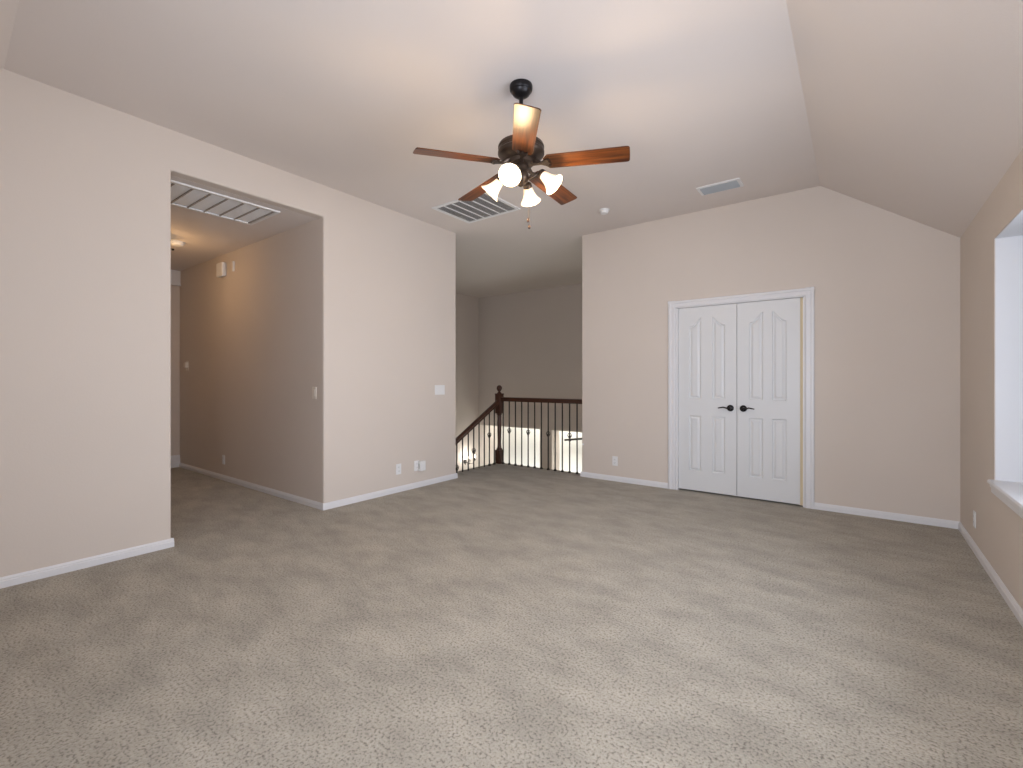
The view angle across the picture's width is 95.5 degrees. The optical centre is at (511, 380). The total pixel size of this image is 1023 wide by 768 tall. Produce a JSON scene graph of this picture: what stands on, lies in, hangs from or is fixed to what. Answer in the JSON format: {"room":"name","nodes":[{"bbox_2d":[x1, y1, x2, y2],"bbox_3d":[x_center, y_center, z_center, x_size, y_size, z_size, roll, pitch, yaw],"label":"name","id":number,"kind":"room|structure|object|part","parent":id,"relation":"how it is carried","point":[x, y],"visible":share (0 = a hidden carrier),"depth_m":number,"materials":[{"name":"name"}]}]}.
{"room":"empty upstairs loft","nodes":[
{"label":"empty upstairs loft","id":0,"kind":"room"},
{"bbox_2d":[171,285,179,455],"bbox_3d":[-5.171,-0.186,6.031,0.120,2.912,1.670,0,0,37],"label":"wall","id":1,"kind":"structure","parent":0,"point":[175,290],"depth_m":6.53,"materials":[{"name":"beige paint"}]},
{"bbox_2d":[171,455,179,467],"bbox_3d":[-5.113,1.135,5.992,0.020,0.170,1.438,0,0,37],"label":"baseboard","id":2,"kind":"structure","parent":1,"relation":"attached to","point":[175,459],"depth_m":6.51,"materials":[{"name":"white wood"}]},
{"bbox_2d":[171,270,180,285],"bbox_3d":[-5.103,-1.438,5.984,0.045,0.215,1.438,0,0,37],"label":"trim","id":3,"kind":"structure","parent":1,"relation":"attached to","point":[175,275],"depth_m":6.51,"materials":[{"name":"white wood"}]},
{"bbox_2d":[0,69,455,576],"bbox_3d":[-2.209,-0.309,3.890,0.120,3.158,4.891,0,0,37],"label":"wall","id":4,"kind":"structure","parent":0,"point":[85,184],"depth_m":3.20,"materials":[{"name":"beige paint"}]},
{"bbox_2d":[0,538,173,588],"bbox_3d":[-3.023,1.189,2.696,0.014,0.062,1.805,0,0,37],"label":"baseboard","id":5,"kind":"structure","parent":4,"relation":"attached to","point":[15,579],"depth_m":3.01,"materials":[{"name":"white wood"}]},
{"bbox_2d":[322,473,457,509],"bbox_3d":[-1.224,1.189,5.089,0.014,0.062,1.818,0,0,37],"label":"baseboard","id":6,"kind":"structure","parent":4,"relation":"attached to","point":[325,506],"depth_m":4.93,"materials":[{"name":"white wood"}]},
{"bbox_2d":[396,464,400,474],"bbox_3d":[-1.232,0.970,5.083,0.009,0.115,0.070,0,0,37],"label":"wall outlet","id":7,"kind":"object","parent":4,"relation":"attached to","point":[398,466],"visible":1,"depth_m":5.07,"materials":[{"name":"white plastic"}]},
{"bbox_2d":[414,460,418,470],"bbox_3d":[-1.078,0.970,5.288,0.009,0.115,0.070,0,0,37],"label":"wall outlet","id":8,"kind":"object","parent":4,"relation":"attached to","point":[415,462],"visible":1,"depth_m":5.28,"materials":[{"name":"white plastic"}]},
{"bbox_2d":[418,460,425,470],"bbox_3d":[-1.024,0.975,5.313,0.045,0.110,0.082,0,0,37],"label":"plug","id":9,"kind":"object","parent":8,"relation":"attached to","point":[421,464],"visible":1,"depth_m":5.29,"materials":[{"name":"white plastic"}]},
{"bbox_2d":[435,385,444,394],"bbox_3d":[-0.859,0.114,5.579,0.009,0.115,0.162,0,0,37],"label":"light switch","id":10,"kind":"object","parent":4,"relation":"attached to","point":[439,389],"visible":1,"depth_m":5.58,"materials":[{"name":"white plastic"}]},
{"bbox_2d":[171,175,316,270],"bbox_3d":[-3.853,-1.602,5.021,3.907,0.121,1.600,0,0,37],"label":"ceiling","id":11,"kind":"structure","parent":0,"point":[206,237],"depth_m":4.75,"materials":[{"name":"paint"}]},
{"bbox_2d":[171,240,184,246],"bbox_3d":[-3.725,-1.520,5.181,0.150,0.044,0.150,0,0,37],"label":"ceiling light","id":12,"kind":"object","parent":11,"relation":"attached to","point":[176,243],"visible":0.88,"depth_m":5.14,"materials":[{"name":"white glass"}]},
{"bbox_2d":[171,180,279,224],"bbox_3d":[-2.622,-1.535,4.034,0.570,0.014,0.950,0,0,37],"label":"ceiling vent","id":13,"kind":"object","parent":11,"relation":"in","point":[186,196],"visible":0.75,"depth_m":4.08,"materials":[{"name":"white plastic"}]},
{"bbox_2d":[180,219,321,502],"bbox_3d":[-3.221,-0.111,5.545,3.682,3.262,0.121,0,0,37],"label":"wall","id":14,"kind":"structure","parent":0,"point":[251,335],"depth_m":5.16,"materials":[{"name":"beige paint"}]},
{"bbox_2d":[184,361,188,370],"bbox_3d":[-4.471,-0.200,6.385,0.090,0.130,0.037,0,0,37],"label":"wall thermostat","id":15,"kind":"object","parent":14,"relation":"attached to","point":[186,364],"visible":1,"depth_m":6.37,"materials":[{"name":"beige plastic"}]},
{"bbox_2d":[216,262,225,277],"bbox_3d":[-3.541,-1.348,5.675,0.170,0.170,0.055,0,0,37],"label":"door chime","id":16,"kind":"object","parent":14,"relation":"attached to","point":[220,267],"visible":1,"depth_m":5.64,"materials":[{"name":"white plastic"}]},
{"bbox_2d":[232,261,234,270],"bbox_3d":[-3.303,-1.355,5.518,0.036,0.120,0.020,0,0,37],"label":"wall sensor","id":17,"kind":"object","parent":14,"relation":"attached to","point":[233,262],"visible":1,"depth_m":5.51,"materials":[{"name":"white plastic"}]},
{"bbox_2d":[179,463,322,509],"bbox_3d":[-3.232,1.189,5.470,3.654,0.062,0.014,0,0,37],"label":"baseboard","id":18,"kind":"structure","parent":14,"relation":"attached to","point":[294,498],"depth_m":5.14,"materials":[{"name":"white wood"}]},
{"bbox_2d":[312,387,315,398],"bbox_3d":[-1.896,0.120,4.468,0.070,0.115,0.009,0,0,37],"label":"light switch","id":19,"kind":"object","parent":14,"relation":"attached to","point":[313,388],"visible":1,"depth_m":4.46,"materials":[{"name":"beige plastic"}]},
{"bbox_2d":[456,293,497,470],"bbox_3d":[-2.042,1.166,8.701,0.120,6.108,6.341,0,0,37],"label":"wall","id":20,"kind":"structure","parent":0,"point":[467,307],"depth_m":10.08,"materials":[{"name":"beige paint"}]},
{"bbox_2d":[463,456,475,464],"bbox_3d":[-0.931,1.703,9.939,0.170,0.186,0.380,0,0,37],"label":"wall sconce","id":21,"kind":"object","parent":20,"relation":"attached to","point":[465,460],"visible":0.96,"depth_m":9.96,"materials":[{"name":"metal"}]},
{"bbox_2d":[0,463,1022,767],"bbox_3d":[-1.455,1.370,4.114,8.830,0.300,6.030,0,0,37],"label":"floor","id":22,"kind":"structure","parent":0,"point":[505,615],"depth_m":2.23,"materials":[{"name":"beige carpet"}]},
{"bbox_2d":[456,385,581,473],"bbox_3d":[-0.397,1.159,5.413,1.469,2.181,2.648,0,0,37],"label":"stair railing","id":23,"kind":"object","parent":22,"relation":"on","point":[497,406],"visible":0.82,"depth_m":6.48,"materials":[{"name":"brown wood"}]},
{"bbox_3d":[-0.974,1.022,5.787,0.060,1.474,2.554,0,0,37],"label":"handrail","id":24,"kind":"part","parent":23,"relation":"part of","materials":[{"name":"brown wood"}]},
{"bbox_3d":[-0.179,0.715,6.845,0.092,1.010,0.092,0,0,37],"label":"newel post","id":25,"kind":"part","parent":23,"relation":"part of","materials":[{"name":"brown wood"}]},
{"bbox_3d":[0.404,0.275,6.407,1.366,0.061,0.060,0,0,37],"label":"handrail","id":26,"kind":"part","parent":23,"relation":"part of","materials":[{"name":"brown wood"}]},
{"bbox_2d":[0,0,1022,253],"bbox_3d":[0.056,-1.528,2.897,4.895,0.860,6.025,0,0,37],"label":"ceiling","id":27,"kind":"structure","parent":0,"point":[910,109],"depth_m":2.82,"materials":[{"name":"paint"}]},
{"bbox_2d":[432,192,520,222],"bbox_3d":[-0.376,-1.833,4.961,0.740,0.010,0.590,0,0,37],"label":"ceiling vent","id":28,"kind":"object","parent":27,"relation":"in","point":[483,207],"visible":0.92,"depth_m":4.97,"materials":[{"name":"white plastic"}]},
{"bbox_2d":[413,79,629,228],"bbox_3d":[0.080,-1.396,2.937,1.283,0.884,1.241,0,0,37],"label":"ceiling fan","id":29,"kind":"object","parent":27,"relation":"hanging from","point":[519,152],"visible":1,"depth_m":2.81,"materials":[{"name":"brown wood"}]},
{"bbox_3d":[-0.319,-1.335,2.765,0.515,0.006,0.136,-2,13,-20],"label":"blade","id":30,"kind":"part","parent":29,"relation":"part of","materials":[{"name":"brown wood"}]},
{"bbox_3d":[-0.186,-1.335,3.219,0.136,0.006,0.515,-15,7,-37],"label":"blade","id":31,"kind":"part","parent":29,"relation":"part of","materials":[{"name":"brown wood"}]},
{"bbox_3d":[-0.105,-1.229,2.958,0.112,0.138,0.138,-46,-13,14],"label":"lamp shade","id":32,"kind":"part","parent":29,"relation":"part of","materials":[{"name":"white glass"}]},
{"bbox_3d":[0.003,-1.229,2.736,0.138,0.138,0.112,0,44,19],"label":"lamp shade","id":33,"kind":"part","parent":29,"relation":"part of","materials":[{"name":"white glass"}]},
{"bbox_3d":[0.005,-1.235,2.742,0.054,0.054,0.085,0,44,19],"label":"bulb","id":34,"kind":"part","parent":29,"relation":"part of","materials":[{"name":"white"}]},
{"bbox_3d":[0.072,-1.335,2.499,0.136,0.006,0.515,12,2,-2],"label":"blade","id":35,"kind":"part","parent":29,"relation":"part of","materials":[{"name":"brown wood"}]},
{"bbox_3d":[0.116,-1.229,3.066,0.138,0.138,0.112,0,-44,19],"label":"lamp shade","id":36,"kind":"part","parent":29,"relation":"part of","materials":[{"name":"white glass"}]},
{"bbox_3d":[0.133,-1.263,2.876,0.090,0.042,0.016,0,0,19],"label":"lamp arm","id":37,"kind":"part","parent":29,"relation":"part of","materials":[{"name":"brown metal"}]},
{"bbox_3d":[0.224,-1.229,2.844,0.112,0.138,0.138,46,13,14],"label":"lamp shade","id":38,"kind":"part","parent":29,"relation":"part of","materials":[{"name":"white glass"}]},
{"bbox_3d":[0.286,-1.335,3.233,0.136,0.006,0.515,-14,-10,33],"label":"blade","id":39,"kind":"part","parent":29,"relation":"part of","materials":[{"name":"brown wood"}]},
{"bbox_3d":[0.446,-1.335,2.788,0.515,0.006,0.136,2,-11,16],"label":"blade","id":40,"kind":"part","parent":29,"relation":"part of","materials":[{"name":"brown wood"}]},
{"bbox_2d":[599,208,609,214],"bbox_3d":[1.000,-1.816,5.010,0.110,0.044,0.110,0,0,37],"label":"smoke detector","id":41,"kind":"object","parent":27,"relation":"attached to","point":[603,211],"visible":1,"depth_m":4.98,"materials":[{"name":"white plastic"}]},
{"bbox_2d":[696,178,743,195],"bbox_3d":[1.976,-1.829,4.412,0.380,0.017,0.210,0,0,37],"label":"ceiling vent","id":42,"kind":"object","parent":27,"relation":"in","point":[733,183],"visible":1,"depth_m":4.39,"materials":[{"name":"white plastic"}]},
{"bbox_2d":[456,237,581,297],"bbox_3d":[-0.097,-1.898,7.278,4.900,0.120,6.480,0,0,37],"label":"ceiling","id":43,"kind":"structure","parent":0,"point":[481,271],"depth_m":7.71,"materials":[{"name":"paint"}]},
{"bbox_2d":[479,283,581,469],"bbox_3d":[1.219,1.166,9.072,4.750,6.108,0.300,0,0,37],"label":"wall","id":44,"kind":"structure","parent":0,"point":[530,342],"depth_m":9.43,"materials":[{"name":"beige paint"}]},
{"bbox_2d":[501,426,581,472],"bbox_3d":[1.641,1.166,9.633,4.750,6.108,0.125,0,0,37],"label":"wall","id":45,"kind":"structure","parent":0,"point":[518,430],"depth_m":10.44,"materials":[{"name":"white paint"}]},
{"bbox_2d":[564,438,581,440],"bbox_3d":[1.405,1.218,9.669,0.656,0.139,0.102,0,0,37],"label":"wall handrail","id":46,"kind":"object","parent":45,"relation":"attached to","point":[571,439],"visible":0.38,"depth_m":9.72,"materials":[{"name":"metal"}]},
{"bbox_2d":[582,186,959,520],"bbox_3d":[2.363,-0.309,4.881,3.590,3.158,0.120,0,0,37],"label":"wall","id":47,"kind":"structure","parent":0,"point":[886,284],"depth_m":4.36,"materials":[{"name":"beige paint"}]},
{"bbox_2d":[612,456,617,465],"bbox_3d":[1.253,0.977,5.635,0.070,0.115,0.009,0,0,37],"label":"wall outlet","id":48,"kind":"object","parent":47,"relation":"attached to","point":[614,458],"visible":1,"depth_m":5.63,"materials":[{"name":"white plastic"}]},
{"bbox_2d":[580,471,667,488],"bbox_3d":[1.325,1.189,5.578,1.120,0.062,0.014,0,0,37],"label":"baseboard","id":49,"kind":"structure","parent":47,"relation":"attached to","point":[582,474],"depth_m":5.55,"materials":[{"name":"white wood"}]},
{"bbox_2d":[679,303,736,495],"bbox_3d":[2.095,0.201,5.003,0.594,2.002,0.098,0,0,37],"label":"door","id":50,"kind":"structure","parent":47,"relation":"in","point":[707,334],"depth_m":5.01,"materials":[{"name":"white paint"}]},
{"bbox_3d":[2.274,0.290,4.846,0.068,0.068,0.063,0,0,37],"label":"handle","id":51,"kind":"part","parent":50,"relation":"part of","materials":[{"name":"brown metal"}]},
{"bbox_2d":[668,287,813,508],"bbox_3d":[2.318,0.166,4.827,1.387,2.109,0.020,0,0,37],"label":"trim","id":52,"kind":"structure","parent":47,"relation":"attached to","point":[808,292],"depth_m":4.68,"materials":[{"name":"white wood"}]},
{"bbox_2d":[737,298,799,504],"bbox_3d":[2.559,0.201,4.654,0.558,2.002,0.098,0,0,37],"label":"door","id":53,"kind":"structure","parent":47,"relation":"in","point":[768,332],"depth_m":4.65,"materials":[{"name":"white paint"}]},
{"bbox_3d":[2.373,0.290,4.772,0.068,0.068,0.063,0,0,37],"label":"handle","id":54,"kind":"part","parent":53,"relation":"part of","materials":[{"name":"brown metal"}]},
{"bbox_2d":[800,297,802,505],"bbox_3d":[2.818,0.204,4.516,0.030,2.012,0.038,0,0,37],"label":"trim","id":55,"kind":"structure","parent":47,"relation":"attached to","point":[801,299],"depth_m":4.50,"materials":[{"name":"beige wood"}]},
{"bbox_2d":[814,502,959,528],"bbox_3d":[3.275,1.189,4.112,1.008,0.062,0.014,0,0,37],"label":"baseboard","id":56,"kind":"structure","parent":47,"relation":"attached to","point":[819,506],"depth_m":4.08,"materials":[{"name":"white wood"}]},
{"bbox_2d":[960,149,1022,609],"bbox_3d":[2.062,0.031,1.359,0.360,2.478,5.975,0,0,37],"label":"wall","id":57,"kind":"structure","parent":0,"point":[998,532],"depth_m":3.07,"materials":[{"name":"beige paint"}]},
{"bbox_2d":[973,510,975,527],"bbox_3d":[3.308,0.992,3.324,0.009,0.115,0.070,0,0,37],"label":"wall outlet","id":58,"kind":"object","parent":57,"relation":"attached to","point":[974,512],"visible":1,"depth_m":3.31,"materials":[{"name":"white plastic"}]},
{"bbox_2d":[958,522,1022,626],"bbox_3d":[1.927,1.189,1.491,0.014,0.062,5.825,0,0,37],"label":"baseboard","id":59,"kind":"structure","parent":57,"relation":"attached to","point":[1010,600],"depth_m":2.79,"materials":[{"name":"white wood"}]},
{"bbox_2d":[987,479,1022,518],"bbox_3d":[2.254,0.650,1.667,0.362,0.084,2.743,0,0,37],"label":"trim","id":60,"kind":"structure","parent":57,"relation":"attached to","point":[1010,493],"depth_m":2.57,"materials":[{"name":"white wood"}]},
{"bbox_2d":[995,209,1022,481],"bbox_3d":[2.288,-0.138,1.656,0.356,1.500,2.736,0,0,37],"label":"window","id":61,"kind":"structure","parent":57,"relation":"attached to","point":[1009,243],"depth_m":2.80,"materials":[{"name":"white"}]}
]}

